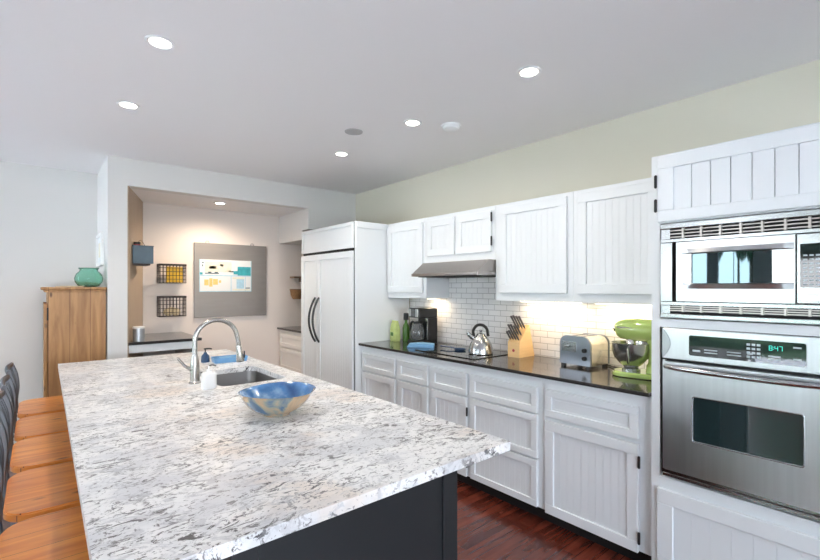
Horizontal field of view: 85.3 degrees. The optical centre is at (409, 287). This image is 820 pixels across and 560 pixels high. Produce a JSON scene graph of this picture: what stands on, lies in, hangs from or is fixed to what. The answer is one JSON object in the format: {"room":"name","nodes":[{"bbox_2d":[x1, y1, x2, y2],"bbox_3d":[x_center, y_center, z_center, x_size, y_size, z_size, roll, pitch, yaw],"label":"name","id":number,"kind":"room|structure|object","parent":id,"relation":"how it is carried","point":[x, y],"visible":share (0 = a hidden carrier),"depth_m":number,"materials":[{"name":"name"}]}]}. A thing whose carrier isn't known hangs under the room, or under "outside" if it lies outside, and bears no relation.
{"room":"kitchen","nodes":[
{"label":"kitchen","id":0,"kind":"room"},
{"bbox_2d":[0,161,3,389],"bbox_3d":[-4.134,0.160,4.494,0.115,2.540,1.600,0,0,-40],"label":"wall","id":1,"kind":"structure","parent":0,"point":[1,162],"depth_m":3.91,"materials":[{"name":"white paint"}]},
{"bbox_2d":[4,162,96,443],"bbox_3d":[-3.355,0.160,4.182,0.675,2.540,0.120,0,0,-40],"label":"wall","id":2,"kind":"structure","parent":0,"point":[50,214],"depth_m":4.06,"materials":[{"name":"white paint"}]},
{"bbox_2d":[132,189,301,216],"bbox_3d":[-2.059,-0.902,4.703,1.700,0.055,0.650,0,0,-40],"label":"ceiling","id":3,"kind":"structure","parent":0,"point":[144,195],"depth_m":4.69,"materials":[{"name":"white paint"}]},
{"bbox_2d":[214,202,225,204],"bbox_3d":[-1.971,-0.871,4.614,0.124,0.007,0.124,0,0,-40],"label":"recessed light","id":4,"kind":"object","parent":3,"relation":"in","point":[217,203],"visible":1,"depth_m":4.62,"materials":[{"name":"white"}]},
{"bbox_2d":[143,202,302,365],"bbox_3d":[-1.982,0.160,5.271,2.090,2.540,0.120,0,0,-40],"label":"wall","id":5,"kind":"structure","parent":0,"point":[172,230],"depth_m":5.03,"materials":[{"name":"beige paint"}]},
{"bbox_2d":[157,296,186,316],"bbox_3d":[-2.501,0.196,4.669,0.258,0.215,0.129,0,0,-40],"label":"wire basket","id":6,"kind":"object","parent":5,"relation":"attached to","point":[160,297],"visible":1,"depth_m":4.62,"materials":[{"name":"grey metal"}]},
{"bbox_2d":[164,307,180,315],"bbox_3d":[-2.496,0.251,4.669,0.164,0.090,0.064,0,0,-40],"label":"bundle","id":7,"kind":"object","parent":6,"relation":"in","point":[171,310],"visible":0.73,"depth_m":4.65,"materials":[{"name":"beige paper"}]},
{"bbox_2d":[157,263,186,282],"bbox_3d":[-2.501,-0.145,4.669,0.258,0.201,0.129,0,0,-40],"label":"wire basket","id":8,"kind":"object","parent":5,"relation":"attached to","point":[159,264],"visible":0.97,"depth_m":4.64,"materials":[{"name":"grey metal"}]},
{"bbox_2d":[167,267,182,281],"bbox_3d":[-2.473,-0.135,4.675,0.150,0.161,0.040,0,0,-40],"label":"folder","id":9,"kind":"object","parent":8,"relation":"in","point":[172,278],"visible":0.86,"depth_m":4.66,"materials":[{"name":"yellow paper"}]},
{"bbox_2d":[194,241,265,317],"bbox_3d":[-2.049,-0.094,5.119,0.808,0.851,0.018,0,0,-40],"label":"board","id":10,"kind":"object","parent":5,"relation":"attached to","point":[206,304],"visible":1,"depth_m":5.11,"materials":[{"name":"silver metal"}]},
{"bbox_2d":[199,259,250,291],"bbox_3d":[-2.092,-0.132,5.068,0.575,0.360,0.003,0,0,-40],"label":"poster","id":11,"kind":"object","parent":10,"relation":"attached to","point":[214,275],"visible":1,"depth_m":5.05,"materials":[{"name":"white paper"}]},
{"bbox_2d":[238,267,250,275],"bbox_3d":[-1.937,-0.190,5.198,0.152,0.101,0.001,0,0,-40],"label":"picture","id":12,"kind":"object","parent":11,"relation":"on","point":[242,271],"depth_m":5.20},
{"bbox_2d":[289,289,300,298],"bbox_3d":[-1.411,0.082,5.548,0.180,0.126,0.180,0,0,-40],"label":"basket","id":13,"kind":"object","parent":5,"relation":"attached to","point":[295,293],"visible":0.82,"depth_m":5.48,"materials":[{"name":"brown wicker"}]},
{"bbox_2d":[290,276,300,281],"bbox_3d":[-1.364,-0.104,5.632,0.280,0.068,0.117,0,0,-40],"label":"wall shelf","id":14,"kind":"object","parent":5,"relation":"attached to","point":[299,277],"visible":0.5,"depth_m":5.54,"materials":[{"name":"brown wood"}]},
{"bbox_2d":[127,158,355,230],"bbox_3d":[-1.580,-0.877,4.615,2.320,0.465,0.140,0,0,-40],"label":"wall","id":15,"kind":"structure","parent":0,"point":[141,175],"depth_m":4.48,"materials":[{"name":"white paint"}]},
{"bbox_2d":[128,186,142,357],"bbox_3d":[-2.580,0.278,4.188,0.006,2.305,0.796,0,0,-23],"label":"trim","id":16,"kind":"structure","parent":15,"relation":"attached to","point":[135,204],"depth_m":4.10,"materials":[{"name":"beige paint"}]},
{"bbox_2d":[132,240,153,265],"bbox_3d":[-2.490,-0.320,4.112,0.174,0.236,0.265,0,0,-40],"label":"bin","id":17,"kind":"object","parent":15,"relation":"attached to","point":[142,254],"visible":0.9,"depth_m":4.01,"materials":[{"name":"blue metal"}]},
{"bbox_2d":[279,210,304,244],"bbox_3d":[-1.177,-0.825,5.457,0.620,0.570,0.630,0,0,-40],"label":"upper cabinet","id":18,"kind":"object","parent":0,"point":[290,225],"depth_m":5.25,"materials":[{"name":"white paint"}]},
{"bbox_2d":[1,459,631,559],"bbox_3d":[-1.378,1.480,1.422,6.420,0.100,10.250,0,0,-40],"label":"floor","id":19,"kind":"structure","parent":0,"point":[489,527],"depth_m":2.57,"materials":[{"name":"brown wood"}]},
{"bbox_2d":[0,374,67,446],"bbox_3d":[-2.074,0.965,2.568,0.435,0.931,0.490,0,0,-40],"label":"counter stool","id":20,"kind":"object","parent":19,"relation":"on","point":[50,423],"visible":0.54,"depth_m":2.50,"materials":[{"name":"grey"}]},
{"bbox_2d":[5,362,64,422],"bbox_3d":[-2.418,0.965,2.977,0.435,0.931,0.490,0,0,-40],"label":"counter stool","id":21,"kind":"object","parent":19,"relation":"on","point":[38,406],"visible":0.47,"depth_m":2.91,"materials":[{"name":"orange wood"}]},
{"bbox_2d":[0,389,72,480],"bbox_3d":[-1.746,0.965,2.177,0.435,0.931,0.490,0,0,-40],"label":"counter stool","id":22,"kind":"object","parent":19,"relation":"on","point":[46,450],"visible":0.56,"depth_m":2.11,"materials":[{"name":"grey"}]},
{"bbox_2d":[0,417,79,534],"bbox_3d":[-1.408,0.965,1.775,0.435,0.931,0.490,0,0,-40],"label":"counter stool","id":23,"kind":"object","parent":19,"relation":"on","point":[39,491],"visible":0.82,"depth_m":1.70,"materials":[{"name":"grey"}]},
{"bbox_2d":[0,487,88,559],"bbox_3d":[-1.067,0.965,1.370,0.435,0.931,0.490,0,0,-40],"label":"counter stool","id":24,"kind":"object","parent":19,"relation":"on","point":[58,535],"visible":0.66,"depth_m":1.38,"materials":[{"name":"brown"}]},
{"bbox_2d":[40,287,106,397],"bbox_3d":[-2.956,0.698,3.893,0.425,1.404,0.775,0,0,-40],"label":"cabinet","id":25,"kind":"object","parent":19,"relation":"on","point":[74,318],"visible":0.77,"depth_m":3.60,"materials":[{"name":"brown wood"}]},
{"bbox_2d":[74,268,102,286],"bbox_3d":[-2.734,-0.085,3.789,0.204,0.162,0.204,0,0,-40],"label":"glass vase","id":26,"kind":"object","parent":25,"relation":"on","point":[86,277],"visible":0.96,"depth_m":3.72,"materials":[{"name":"teal glass"}]},
{"bbox_2d":[97,155,127,359],"bbox_3d":[-2.691,0.160,4.204,0.370,2.540,0.940,0,0,-40],"label":"wall pier","id":27,"kind":"object","parent":19,"relation":"on","point":[112,188],"visible":0.35,"depth_m":3.78,"materials":[{"name":"white paint"}]},
{"bbox_2d":[96,232,103,266],"bbox_3d":[-2.825,-0.340,4.053,0.026,0.290,0.400,0,0,-40],"label":"picture frame","id":28,"kind":"object","parent":27,"relation":"attached to","point":[100,237],"visible":1,"depth_m":3.94,"materials":[{"name":"white plastic"}]},
{"bbox_2d":[128,332,201,355],"bbox_3d":[-2.441,0.953,4.305,0.597,0.955,0.762,0,0,-40],"label":"desk","id":29,"kind":"object","parent":19,"relation":"on","point":[169,342],"visible":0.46,"depth_m":4.10,"materials":[{"name":"black stone"}]},
{"bbox_2d":[132,326,144,340],"bbox_3d":[-2.411,0.410,3.956,0.096,0.128,0.096,0,0,-40],"label":"canister","id":30,"kind":"object","parent":29,"relation":"on","point":[138,331],"visible":1,"depth_m":3.92,"materials":[{"name":"grey metal"}]},
{"bbox_2d":[277,326,300,372],"bbox_3d":[-1.188,0.960,5.433,0.628,0.940,0.646,0,0,-40],"label":"base cabinet","id":31,"kind":"object","parent":19,"relation":"on","point":[290,337],"visible":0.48,"depth_m":5.24,"materials":[{"name":"white paint"}]},
{"bbox_2d":[277,326,300,332],"bbox_3d":[-1.188,0.501,5.433,0.628,0.022,0.646,0,0,-40],"label":"countertop","id":32,"kind":"structure","parent":31,"relation":"on","point":[297,329],"depth_m":5.32,"materials":[{"name":"black stone"}]},
{"bbox_2d":[222,471,456,559],"bbox_3d":[-0.947,0.988,2.296,0.881,0.884,2.825,0,0,-40],"label":"kitchen island","id":33,"kind":"object","parent":19,"relation":"on","point":[419,522],"visible":0.03,"depth_m":1.21,"materials":[{"name":"grey paint"}]},
{"bbox_2d":[58,349,509,559],"bbox_3d":[-1.033,0.530,2.237,1.137,0.030,2.905,0,0,-40],"label":"island countertop","id":34,"kind":"structure","parent":33,"relation":"on","point":[167,467],"depth_m":1.38,"materials":[{"name":"white stone"}]},
{"bbox_2d":[201,348,211,362],"bbox_3d":[-1.411,0.466,3.075,0.056,0.098,0.064,0,0,26],"label":"soap pump","id":35,"kind":"object","parent":34,"relation":"on","point":[205,358],"visible":1,"depth_m":3.06,"materials":[{"name":"blue plastic"}]},
{"bbox_2d":[201,352,209,362],"bbox_3d":[-1.413,0.481,3.071,0.056,0.068,0.056,0,0,-40],"label":"bottle","id":36,"kind":"object","parent":35,"relation":"attached to","point":[205,358],"depth_m":3.05,"materials":[{"name":"blue plastic"}]},
{"bbox_2d":[201,364,216,389],"bbox_3d":[-1.020,0.453,2.259,0.070,0.125,0.050,0,0,-40],"label":"soap bottle","id":37,"kind":"object","parent":34,"relation":"on","point":[208,378],"visible":1,"depth_m":2.24,"materials":[{"name":"white plastic"}]},
{"bbox_2d":[177,318,244,383],"bbox_3d":[-1.090,0.341,2.461,0.348,0.347,0.071,0,0,-40],"label":"faucet","id":38,"kind":"object","parent":34,"relation":"on","point":[194,368],"visible":1,"depth_m":2.40,"materials":[{"name":"grey metal"}]},
{"bbox_2d":[211,354,247,363],"bbox_3d":[-1.260,0.498,3.108,0.226,0.034,0.126,0,0,-36],"label":"tray","id":39,"kind":"object","parent":34,"relation":"on","point":[226,358],"visible":0.87,"depth_m":3.06,"materials":[{"name":"blue plastic"}]},
{"bbox_2d":[217,371,275,385],"bbox_3d":[-1.001,0.643,2.617,0.385,0.194,0.535,0,0,-40],"label":"sink","id":40,"kind":"object","parent":34,"relation":"in","point":[237,378],"visible":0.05,"depth_m":2.86,"materials":[{"name":"grey metal"}]},
{"bbox_2d":[238,381,315,417],"bbox_3d":[-0.543,0.465,1.822,0.305,0.101,0.302,0,0,-40],"label":"ceramic bowl","id":41,"kind":"object","parent":34,"relation":"on","point":[276,399],"visible":1,"depth_m":1.81,"materials":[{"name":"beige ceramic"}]},
{"bbox_2d":[301,221,408,392],"bbox_3d":[-0.635,0.407,4.687,0.750,2.045,1.078,0,0,-40],"label":"refrigerator","id":42,"kind":"object","parent":19,"relation":"on","point":[328,258],"depth_m":4.32,"materials":[{"name":"white"}]},
{"bbox_2d":[362,346,397,404],"bbox_3d":[-0.060,0.984,4.126,0.598,0.893,0.530,0,0,-40],"label":"base cabinet","id":43,"kind":"object","parent":19,"relation":"on","point":[379,366],"visible":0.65,"depth_m":3.91,"materials":[{"name":"white paint"}]},
{"bbox_2d":[398,353,430,414],"bbox_3d":[0.243,0.984,3.766,0.598,0.893,0.408,0,0,-40],"label":"base cabinet","id":44,"kind":"object","parent":19,"relation":"on","point":[414,372],"visible":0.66,"depth_m":3.56,"materials":[{"name":"white paint"}]},
{"bbox_2d":[431,358,476,487],"bbox_3d":[0.500,0.984,3.451,0.609,0.893,0.403,0,0,-40],"label":"base cabinet","id":45,"kind":"object","parent":19,"relation":"on","point":[450,381],"visible":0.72,"depth_m":3.24,"materials":[{"name":"white paint"}]},
{"bbox_2d":[470,365,549,521],"bbox_3d":[0.823,0.984,3.076,0.598,0.893,0.585,0,0,-40],"label":"base cabinet","id":46,"kind":"object","parent":19,"relation":"on","point":[508,406],"visible":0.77,"depth_m":2.84,"materials":[{"name":"white paint"}]},
{"bbox_2d":[543,379,651,559],"bbox_3d":[1.207,0.984,2.611,0.609,0.893,0.619,0,0,-40],"label":"base cabinet","id":47,"kind":"object","parent":19,"relation":"on","point":[597,443],"visible":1,"depth_m":2.39,"materials":[{"name":"white paint"}]},
{"bbox_2d":[358,338,651,396],"bbox_3d":[0.581,0.525,3.345,0.625,0.021,2.550,0,0,-40],"label":"countertop","id":48,"kind":"structure","parent":47,"relation":"on","point":[601,377],"depth_m":2.83,"materials":[{"name":"black stone"}]},
{"bbox_2d":[390,320,399,341],"bbox_3d":[-0.144,0.417,4.288,0.068,0.195,0.110,0,0,-26],"label":"coffee bag","id":49,"kind":"object","parent":48,"relation":"on","point":[395,328],"visible":1,"depth_m":4.25,"materials":[{"name":"green paper"}]},
{"bbox_2d":[403,313,409,340],"bbox_3d":[-0.038,0.381,4.296,0.068,0.268,0.068,0,0,-40],"label":"oil bottle","id":50,"kind":"object","parent":48,"relation":"on","point":[406,330],"visible":0.97,"depth_m":4.27,"materials":[{"name":"green glass"}]},
{"bbox_2d":[407,342,434,347],"bbox_3d":[0.095,0.495,3.842,0.230,0.037,0.120,0,0,8],"label":"folded towel","id":51,"kind":"object","parent":48,"relation":"on","point":[414,344],"visible":1,"depth_m":3.79,"materials":[{"name":"blue fabric"}]},
{"bbox_2d":[408,307,436,342],"bbox_3d":[0.102,0.352,4.155,0.225,0.325,0.225,0,0,-28],"label":"coffee maker","id":52,"kind":"object","parent":48,"relation":"on","point":[424,329],"visible":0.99,"depth_m":4.08,"materials":[{"name":"black plastic"}]},
{"bbox_2d":[415,345,507,359],"bbox_3d":[0.419,0.511,3.553,0.445,0.006,0.650,0,0,-40],"label":"cooktop","id":53,"kind":"object","parent":48,"relation":"in","point":[448,351],"visible":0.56,"depth_m":3.48,"materials":[{"name":"black glass"}]},
{"bbox_2d":[440,345,465,350],"bbox_3d":[0.352,0.494,3.650,0.244,0.027,0.090,0,0,40],"label":"spoon rest","id":54,"kind":"object","parent":53,"relation":"on","point":[456,349],"visible":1,"depth_m":3.64,"materials":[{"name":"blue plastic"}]},
{"bbox_2d":[466,323,492,354],"bbox_3d":[0.545,0.392,3.424,0.188,0.232,0.188,0,0,-27],"label":"kettle","id":55,"kind":"object","parent":53,"relation":"on","point":[480,344],"visible":1,"depth_m":3.37,"materials":[{"name":"silver metal"}]},
{"bbox_2d":[508,324,533,357],"bbox_3d":[0.833,0.397,3.339,0.187,0.235,0.104,0,0,-40],"label":"knife block","id":56,"kind":"object","parent":48,"relation":"on","point":[522,348],"visible":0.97,"depth_m":3.29,"materials":[{"name":"brown wood"}]},
{"bbox_2d":[560,333,609,369],"bbox_3d":[1.141,0.413,2.925,0.242,0.203,0.222,0,0,-36],"label":"toaster","id":57,"kind":"object","parent":48,"relation":"on","point":[589,350],"visible":1,"depth_m":2.86,"materials":[{"name":"silver metal"}]},
{"bbox_2d":[611,318,651,379],"bbox_3d":[1.331,0.344,2.578,0.301,0.332,0.256,0,0,8],"label":"stand mixer","id":58,"kind":"object","parent":48,"relation":"on","point":[633,352],"visible":0.75,"depth_m":2.54,"materials":[{"name":"green metal"}]},
{"bbox_2d":[611,340,649,371],"bbox_3d":[1.277,0.403,2.588,0.262,0.163,0.220,0,0,-40],"label":"mixing bowl","id":59,"kind":"object","parent":58,"relation":"on","point":[632,354],"depth_m":2.54,"materials":[{"name":"silver metal"}]},
{"bbox_2d":[652,122,819,559],"bbox_3d":[1.658,0.399,2.047,0.648,2.062,0.800,0,0,-40],"label":"tall cabinet","id":60,"kind":"object","parent":19,"relation":"on","point":[776,171],"visible":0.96,"depth_m":1.93,"materials":[{"name":"white paint"}]},
{"bbox_2d":[660,209,819,324],"bbox_3d":[1.592,-0.078,2.019,0.564,0.440,0.663,0,0,-40],"label":"microwave","id":61,"kind":"object","parent":60,"relation":"in","point":[765,268],"visible":1,"depth_m":1.85,"materials":[{"name":"silver metal"}]},
{"bbox_2d":[662,327,819,521],"bbox_3d":[1.596,0.539,2.031,0.662,0.698,0.655,0,0,-40],"label":"wall oven","id":62,"kind":"object","parent":60,"relation":"in","point":[741,410],"visible":1,"depth_m":1.86,"materials":[{"name":"silver metal"}]},
{"bbox_2d":[0,0,819,193],"bbox_3d":[-1.378,-1.160,1.422,6.420,0.100,10.250,0,0,-40],"label":"ceiling","id":63,"kind":"structure","parent":0,"point":[270,90],"depth_m":2.30,"materials":[{"name":"white paint"}]},
{"bbox_2d":[116,101,139,109],"bbox_3d":[-1.711,-1.105,2.703,0.124,0.007,0.124,0,0,-40],"label":"recessed light","id":64,"kind":"object","parent":63,"relation":"in","point":[124,104],"visible":1,"depth_m":2.70,"materials":[{"name":"white"}]},
{"bbox_2d":[144,34,175,49],"bbox_3d":[-1.130,-1.105,2.012,0.124,0.007,0.124,0,0,-40],"label":"recessed light","id":65,"kind":"object","parent":63,"relation":"in","point":[156,41],"visible":1,"depth_m":2.01,"materials":[{"name":"white"}]},
{"bbox_2d":[334,151,348,156],"bbox_3d":[-0.568,-1.105,3.690,0.124,0.007,0.124,0,0,-40],"label":"recessed light","id":66,"kind":"object","parent":63,"relation":"in","point":[341,154],"visible":1,"depth_m":3.69,"materials":[{"name":"white"}]},
{"bbox_2d":[345,128,362,134],"bbox_3d":[-0.400,-1.106,3.165,0.128,0.006,0.128,0,0,-40],"label":"ceiling speaker","id":67,"kind":"object","parent":63,"relation":"attached to","point":[352,131],"visible":1,"depth_m":3.15,"materials":[{"name":"grey"}]},
{"bbox_2d":[346,130,360,134],"bbox_3d":[-0.400,-1.107,3.165,0.110,0.005,0.110,0,0,-40],"label":"grille","id":68,"kind":"object","parent":67,"relation":"attached to","point":[351,132],"depth_m":3.17,"materials":[{"name":"grey metal"}]},
{"bbox_2d":[403,119,421,126],"bbox_3d":[0.018,-1.105,2.994,0.124,0.007,0.124,0,0,-40],"label":"recessed light","id":69,"kind":"object","parent":63,"relation":"in","point":[411,122],"visible":1,"depth_m":2.98,"materials":[{"name":"white"}]},
{"bbox_2d":[441,122,460,131],"bbox_3d":[0.281,-1.089,3.045,0.136,0.039,0.136,0,0,-40],"label":"smoke detector","id":70,"kind":"object","parent":63,"relation":"attached to","point":[448,126],"visible":1,"depth_m":3.01,"materials":[{"name":"white plastic"}]},
{"bbox_2d":[517,66,541,77],"bbox_3d":[0.612,-1.105,2.287,0.124,0.007,0.124,0,0,-40],"label":"recessed light","id":71,"kind":"object","parent":63,"relation":"in","point":[528,71],"visible":1,"depth_m":2.28,"materials":[{"name":"white"}]},
{"bbox_2d":[356,59,819,369],"bbox_3d":[1.019,0.160,3.436,0.158,2.540,10.250,0,0,-40],"label":"wall","id":72,"kind":"structure","parent":0,"point":[622,149],"depth_m":3.18,"materials":[{"name":"beige paint"}]},
{"bbox_2d":[387,218,448,298],"bbox_3d":[0.066,-0.259,4.213,0.298,0.712,0.558,0,0,-40],"label":"upper cabinet","id":73,"kind":"object","parent":72,"relation":"attached to","point":[407,240],"visible":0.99,"depth_m":4.08,"materials":[{"name":"white paint"}]},
{"bbox_2d":[427,205,495,262],"bbox_3d":[0.489,-0.412,3.701,0.309,0.405,0.766,0,0,-40],"label":"upper cabinet","id":74,"kind":"object","parent":72,"relation":"attached to","point":[466,235],"visible":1,"depth_m":3.57,"materials":[{"name":"white paint"}]},
{"bbox_2d":[411,259,495,277],"bbox_3d":[0.429,-0.147,3.635,0.475,0.123,0.737,0,0,-40],"label":"range hood","id":75,"kind":"object","parent":74,"relation":"attached to","point":[486,267],"visible":0.82,"depth_m":3.44,"materials":[{"name":"silver metal"}]},
{"bbox_2d":[496,191,572,302],"bbox_3d":[0.942,-0.259,3.170,0.298,0.712,0.626,0,0,-40],"label":"upper cabinet","id":76,"kind":"object","parent":72,"relation":"attached to","point":[534,237],"visible":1,"depth_m":3.05,"materials":[{"name":"white paint"}]},
{"bbox_2d":[521,301,579,303],"bbox_3d":[1.005,0.103,3.203,0.060,0.011,0.490,0,0,-40],"label":"light","id":77,"kind":"object","parent":76,"relation":"attached to","point":[521,301],"visible":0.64,"depth_m":3.17,"materials":[{"name":"white plastic"}]},
{"bbox_2d":[573,177,651,304],"bbox_3d":[1.339,-0.259,2.698,0.298,0.712,0.603,0,0,-40],"label":"upper cabinet","id":78,"kind":"object","parent":72,"relation":"attached to","point":[612,224],"visible":0.75,"depth_m":2.64,"materials":[{"name":"white paint"}]},
{"bbox_2d":[594,303,651,305],"bbox_3d":[1.391,0.103,2.743,0.060,0.011,0.510,0,0,-40],"label":"light","id":79,"kind":"object","parent":78,"relation":"attached to","point":[594,303],"visible":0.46,"depth_m":2.78,"materials":[{"name":"white plastic"}]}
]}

